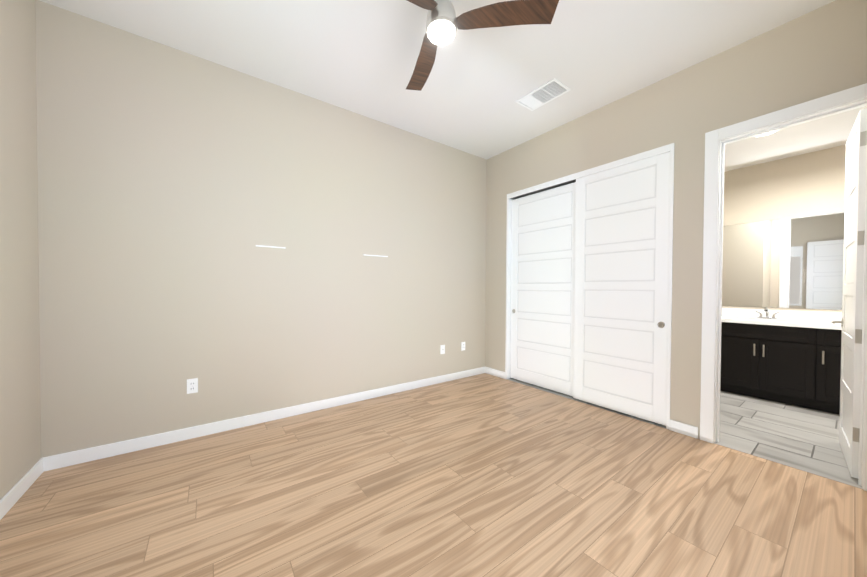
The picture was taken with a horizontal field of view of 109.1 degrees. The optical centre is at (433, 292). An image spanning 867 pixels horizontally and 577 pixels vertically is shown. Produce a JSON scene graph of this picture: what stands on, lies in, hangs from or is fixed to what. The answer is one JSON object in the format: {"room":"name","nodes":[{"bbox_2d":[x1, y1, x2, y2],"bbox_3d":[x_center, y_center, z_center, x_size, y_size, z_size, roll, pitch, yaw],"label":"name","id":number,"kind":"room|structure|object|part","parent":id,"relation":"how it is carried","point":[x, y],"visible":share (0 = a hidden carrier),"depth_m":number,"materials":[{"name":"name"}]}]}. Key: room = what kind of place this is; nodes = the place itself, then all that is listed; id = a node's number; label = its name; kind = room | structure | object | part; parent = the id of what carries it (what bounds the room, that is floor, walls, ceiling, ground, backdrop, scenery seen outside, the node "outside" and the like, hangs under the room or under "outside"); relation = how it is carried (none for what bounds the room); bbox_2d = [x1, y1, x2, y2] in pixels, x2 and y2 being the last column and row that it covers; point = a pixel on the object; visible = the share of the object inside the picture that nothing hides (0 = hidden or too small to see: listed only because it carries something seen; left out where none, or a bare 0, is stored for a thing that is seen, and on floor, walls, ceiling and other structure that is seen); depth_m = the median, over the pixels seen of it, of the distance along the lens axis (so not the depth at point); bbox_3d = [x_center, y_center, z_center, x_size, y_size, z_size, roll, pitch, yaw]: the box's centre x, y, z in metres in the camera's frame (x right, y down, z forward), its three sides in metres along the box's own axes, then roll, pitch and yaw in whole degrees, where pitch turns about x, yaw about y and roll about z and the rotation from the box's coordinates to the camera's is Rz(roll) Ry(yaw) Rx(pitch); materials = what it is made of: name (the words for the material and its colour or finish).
{"room":"empty bedroom","nodes":[
{"label":"empty bedroom","id":0,"kind":"room"},
{"bbox_2d":[0,0,40,499],"bbox_3d":[-1.639,-0.331,0.643,0.120,3.050,3.266,0,1,-36],"label":"wall","id":1,"kind":"structure","parent":0,"point":[20,429],"depth_m":1.79,"materials":[{"name":"paint"}]},
{"bbox_2d":[0,457,47,519],"bbox_3d":[-1.593,1.147,0.706,0.016,0.092,3.210,0,1,-36],"label":"baseboard","id":2,"kind":"structure","parent":1,"relation":"attached to","point":[17,491],"depth_m":1.78,"materials":[{"name":"white wood"}]},
{"bbox_2d":[35,0,486,457],"bbox_3d":[-0.938,-0.364,3.256,4.340,3.050,0.120,0,1,-36],"label":"wall","id":3,"kind":"structure","parent":0,"point":[175,187],"depth_m":2.57,"materials":[{"name":"paint"}]},
{"bbox_2d":[187,378,197,393],"bbox_3d":[-1.930,0.747,2.469,0.070,0.115,0.008,0,1,-36],"label":"electrical outlet","id":4,"kind":"object","parent":3,"relation":"attached to","point":[192,385],"visible":1,"depth_m":2.47,"materials":[{"name":"plastic"}]},
{"bbox_2d":[48,367,483,470],"bbox_3d":[-0.906,1.115,3.222,4.100,0.092,0.016,0,1,-36],"label":"baseboard","id":5,"kind":"structure","parent":3,"relation":"attached to","point":[57,461],"depth_m":2.60,"materials":[{"name":"white wood"}]},
{"bbox_2d":[256,245,285,248],"bbox_3d":[-1.467,-0.414,2.785,0.240,0.011,0.012,0,1,-36],"label":"strip","id":6,"kind":"object","parent":3,"relation":"attached to","point":[285,248],"depth_m":2.78,"materials":[{"name":"white"}]},
{"bbox_2d":[440,345,444,353],"bbox_3d":[0.120,0.731,3.968,0.070,0.115,0.014,0,1,-36],"label":"electrical outlet","id":7,"kind":"object","parent":3,"relation":"attached to","point":[442,349],"visible":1,"depth_m":3.97,"materials":[{"name":"plastic"}]},
{"bbox_2d":[461,342,464,350],"bbox_3d":[0.405,0.725,4.180,0.070,0.115,0.008,0,1,-36],"label":"electrical outlet","id":8,"kind":"object","parent":3,"relation":"attached to","point":[462,346],"visible":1,"depth_m":4.17,"materials":[{"name":"plastic"}]},
{"bbox_2d":[0,373,866,576],"bbox_3d":[0.006,1.210,1.877,4.220,0.050,3.506,0,1,-36],"label":"floor","id":9,"kind":"structure","parent":0,"point":[484,475],"depth_m":1.74,"materials":[{"name":"brown wood"}]},
{"bbox_2d":[40,0,834,159],"bbox_3d":[0.071,-1.915,1.868,4.340,0.100,3.506,0,1,-36],"label":"ceiling","id":10,"kind":"structure","parent":0,"point":[360,57],"depth_m":2.37,"materials":[{"name":"paint"}]},
{"bbox_2d":[406,0,558,90],"bbox_3d":[-0.052,-1.686,1.845,1.170,0.357,1.127,0,1,-36],"label":"ceiling fan","id":11,"kind":"object","parent":10,"relation":"hanging from","point":[443,23],"visible":1,"depth_m":1.79,"materials":[{"name":"brown wood"}]},
{"bbox_3d":[0.047,-1.550,1.836,0.168,0.087,0.168,0,1,-36],"label":"fan globe","id":12,"kind":"part","parent":11,"relation":"part of","materials":[{"name":"white glass"}]},
{"bbox_2d":[516,78,570,110],"bbox_3d":[1.034,-1.870,2.932,0.260,0.008,0.420,0,1,-36],"label":"ceiling vent","id":13,"kind":"object","parent":10,"relation":"in","point":[548,91],"visible":1,"depth_m":2.91,"materials":[{"name":"white metal"}]},
{"bbox_2d":[485,0,866,438],"bbox_3d":[1.765,-0.349,3.138,0.120,3.050,3.266,0,1,-36],"label":"wall","id":14,"kind":"structure","parent":0,"point":[817,53],"depth_m":2.56,"materials":[{"name":"paint"}]},
{"bbox_2d":[484,367,504,378],"bbox_3d":[0.856,1.110,4.275,0.013,0.092,0.348,0,1,-36],"label":"baseboard","id":15,"kind":"structure","parent":14,"relation":"attached to","point":[494,372],"depth_m":4.28,"materials":[{"name":"white wood"}]},
{"bbox_2d":[510,182,575,395],"bbox_3d":[1.331,-0.039,3.758,0.038,2.378,0.957,0,1,-36],"label":"closet door","id":16,"kind":"structure","parent":14,"relation":"in","point":[542,285],"depth_m":3.73,"materials":[{"name":"white wood"}]},
{"bbox_2d":[505,143,673,429],"bbox_3d":[1.556,-0.061,3.419,0.126,2.464,1.824,0,1,-36],"label":"trim","id":17,"kind":"structure","parent":14,"relation":"attached to","point":[562,181],"depth_m":3.15,"materials":[{"name":"white wood"}]},
{"bbox_2d":[573,151,670,425],"bbox_3d":[1.807,-0.037,3.038,0.038,2.400,0.857,0,1,-36],"label":"closet door","id":18,"kind":"structure","parent":14,"relation":"in","point":[622,217],"depth_m":2.98,"materials":[{"name":"white wood"}]},
{"bbox_2d":[700,83,866,490],"bbox_3d":[2.465,-0.037,2.185,0.152,2.461,0.832,0,1,-36],"label":"door frame","id":19,"kind":"structure","parent":14,"relation":"attached to","point":[718,140],"depth_m":2.41,"materials":[{"name":"white wood"}]},
{"bbox_2d":[831,108,866,477],"bbox_3d":[2.955,0.011,2.198,0.697,2.345,0.159,0,1,-36],"label":"bathroom door","id":20,"kind":"structure","parent":14,"relation":"in","point":[850,322],"depth_m":2.05,"materials":[{"name":"white wood"}]},
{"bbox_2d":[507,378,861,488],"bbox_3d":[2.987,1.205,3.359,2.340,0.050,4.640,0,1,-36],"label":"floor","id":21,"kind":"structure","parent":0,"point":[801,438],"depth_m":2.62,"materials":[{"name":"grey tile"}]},
{"bbox_2d":[720,319,841,414],"bbox_3d":[3.957,0.768,3.300,0.598,0.834,2.270,0,1,-36],"label":"bathroom vanity","id":22,"kind":"object","parent":21,"relation":"on","point":[788,357],"depth_m":3.24,"materials":[{"name":"black wood"}]},
{"bbox_2d":[722,315,841,326],"bbox_3d":[3.967,0.329,3.299,0.578,0.042,2.290,0,1,-36],"label":"countertop","id":23,"kind":"structure","parent":22,"relation":"on","point":[727,318],"depth_m":3.40,"materials":[{"name":"white stone"}]},
{"bbox_2d":[756,307,779,318],"bbox_3d":[3.908,0.236,3.620,0.155,0.135,0.204,0,1,-36],"label":"faucet","id":24,"kind":"object","parent":23,"relation":"on","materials":[{"name":"silver metal"}]},
{"bbox_2d":[722,145,845,312],"bbox_3d":[4.260,-0.341,3.489,0.120,3.050,3.390,0,1,-36],"label":"wall","id":25,"kind":"structure","parent":0,"point":[809,184],"depth_m":3.57,"materials":[{"name":"paint"}]},
{"bbox_2d":[722,308,841,322],"bbox_3d":[4.193,0.257,3.463,0.020,0.100,2.290,0,1,-36],"label":"backsplash","id":26,"kind":"structure","parent":25,"relation":"attached to","point":[831,316],"depth_m":3.54,"materials":[{"name":"white stone"}]},
{"bbox_2d":[722,212,843,309],"bbox_3d":[4.202,-0.340,3.459,0.006,1.040,2.230,0,1,-36],"label":"bathroom mirror","id":27,"kind":"object","parent":25,"relation":"attached to","point":[796,262],"visible":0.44,"depth_m":3.59,"materials":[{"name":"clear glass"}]},
{"bbox_2d":[724,106,866,171],"bbox_3d":[3.371,-1.611,2.815,2.100,0.100,3.150,0,1,-36],"label":"ceiling","id":28,"kind":"structure","parent":0,"point":[831,131],"depth_m":3.21,"materials":[{"name":"paint"}]},
{"bbox_2d":[755,130,778,136],"bbox_3d":[3.224,-1.560,2.999,0.196,0.008,0.196,0,1,-36],"label":"recessed light","id":29,"kind":"object","parent":28,"relation":"in","point":[766,134],"visible":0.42,"depth_m":3.04,"materials":[{"name":"white"}]}
]}

